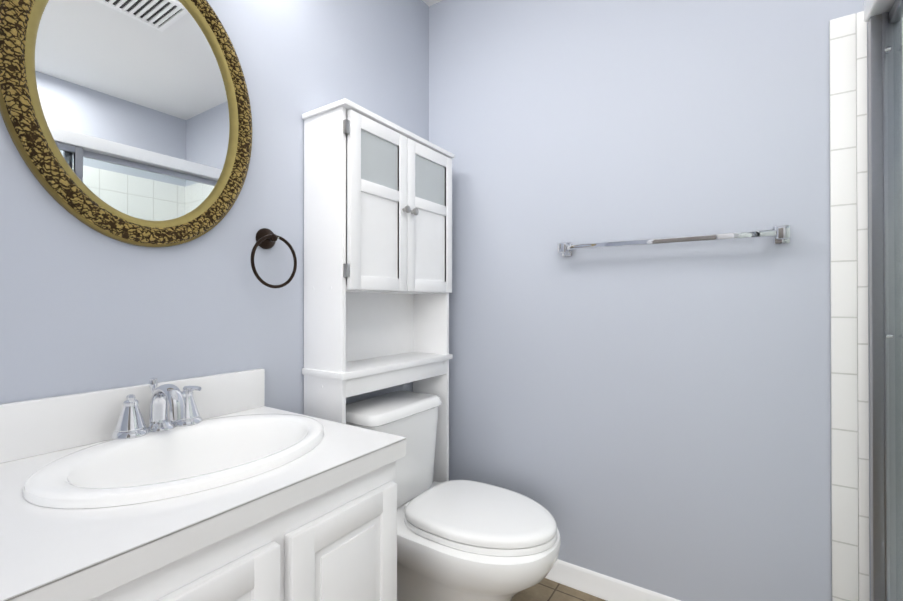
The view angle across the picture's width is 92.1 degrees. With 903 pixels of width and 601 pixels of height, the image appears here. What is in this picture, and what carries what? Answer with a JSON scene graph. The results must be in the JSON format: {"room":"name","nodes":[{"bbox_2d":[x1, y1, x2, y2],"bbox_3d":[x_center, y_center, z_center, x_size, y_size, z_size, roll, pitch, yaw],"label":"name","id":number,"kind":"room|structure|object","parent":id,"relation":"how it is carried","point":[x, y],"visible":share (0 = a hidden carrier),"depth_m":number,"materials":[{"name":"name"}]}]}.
{"room":"bathroom","nodes":[
{"label":"bathroom","id":0,"kind":"room"},
{"bbox_2d":[0,0,428,414],"bbox_3d":[-0.615,-0.145,1.277,0.100,2.370,1.902,0,0,34],"label":"wall","id":1,"kind":"structure","parent":0,"point":[84,308],"depth_m":1.20,"materials":[{"name":"grey paint"}]},
{"bbox_2d":[0,0,251,246],"bbox_3d":[-0.706,-0.476,1.018,0.033,0.700,0.518,0,0,34],"label":"mirror","id":2,"kind":"object","parent":1,"relation":"attached to","point":[128,121],"visible":1,"depth_m":0.99,"materials":[{"name":"gold metal"}]},
{"bbox_2d":[250,228,296,287],"bbox_3d":[-0.526,-0.124,1.272,0.050,0.178,0.155,0,0,34],"label":"towel ring","id":3,"kind":"object","parent":1,"relation":"attached to","point":[266,238],"visible":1,"depth_m":1.26,"materials":[{"name":"brown metal"}]},
{"bbox_2d":[422,0,441,5],"bbox_3d":[0.355,-1.363,0.639,2.430,0.060,1.902,0,0,34],"label":"ceiling","id":4,"kind":"structure","parent":0,"point":[429,2],"depth_m":1.93,"materials":[{"name":"white paint"}]},
{"bbox_2d":[510,578,605,600],"bbox_3d":[0.355,1.072,0.627,2.430,0.070,1.902,0,0,34],"label":"floor","id":5,"kind":"structure","parent":0,"point":[545,589],"depth_m":1.54,"materials":[{"name":"tile"}]},
{"bbox_2d":[0,368,405,600],"bbox_3d":[-0.569,0.606,0.751,0.547,0.864,0.874,0,0,34],"label":"bathroom vanity","id":6,"kind":"object","parent":5,"relation":"on","point":[230,486],"visible":1,"depth_m":0.77,"materials":[{"name":"white paint"}]},
{"bbox_2d":[302,98,453,481],"bbox_3d":[-0.224,0.224,1.569,0.219,1.636,0.588,0,0,34],"label":"tall cabinet","id":7,"kind":"object","parent":5,"relation":"on","point":[377,239],"visible":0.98,"depth_m":1.43,"materials":[{"name":"white paint"}]},
{"bbox_2d":[346,391,560,600],"bbox_3d":[-0.010,0.698,1.410,0.709,0.686,0.442,0,0,34],"label":"toilet","id":8,"kind":"object","parent":5,"relation":"on","point":[463,540],"visible":0.83,"depth_m":1.30,"materials":[{"name":"ceramic"}]},
{"bbox_2d":[429,0,870,600],"bbox_3d":[0.896,-0.144,1.355,2.330,2.370,0.100,0,0,34],"label":"wall","id":9,"kind":"structure","parent":0,"point":[655,418],"depth_m":1.45,"materials":[{"name":"grey paint"}]},
{"bbox_2d":[545,559,680,600],"bbox_3d":[0.466,1.003,1.567,1.374,0.078,0.014,0,0,34],"label":"baseboard","id":10,"kind":"structure","parent":9,"relation":"attached to","point":[596,584],"depth_m":1.53,"materials":[{"name":"white paint"}]},
{"bbox_2d":[558,225,790,256],"bbox_3d":[0.672,-0.189,1.403,0.669,0.052,0.064,0,0,34],"label":"towel rail","id":11,"kind":"object","parent":9,"relation":"attached to","point":[781,234],"visible":1,"depth_m":1.33,"materials":[{"name":"silver metal"}]},
{"bbox_2d":[829,11,902,600],"bbox_3d":[1.393,0.099,0.958,0.848,1.880,0.010,0,0,34],"label":"wall tile","id":12,"kind":"structure","parent":9,"relation":"attached to","point":[850,513],"depth_m":1.17,"materials":[{"name":"white tile"}]},
{"bbox_2d":[864,0,902,600],"bbox_3d":[0.657,0.075,0.431,0.074,1.749,1.678,0,0,34],"label":"shower door frame","id":13,"kind":"object","parent":9,"relation":"attached to","point":[883,18],"visible":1,"depth_m":1.10,"materials":[{"name":"metal"}]}
]}

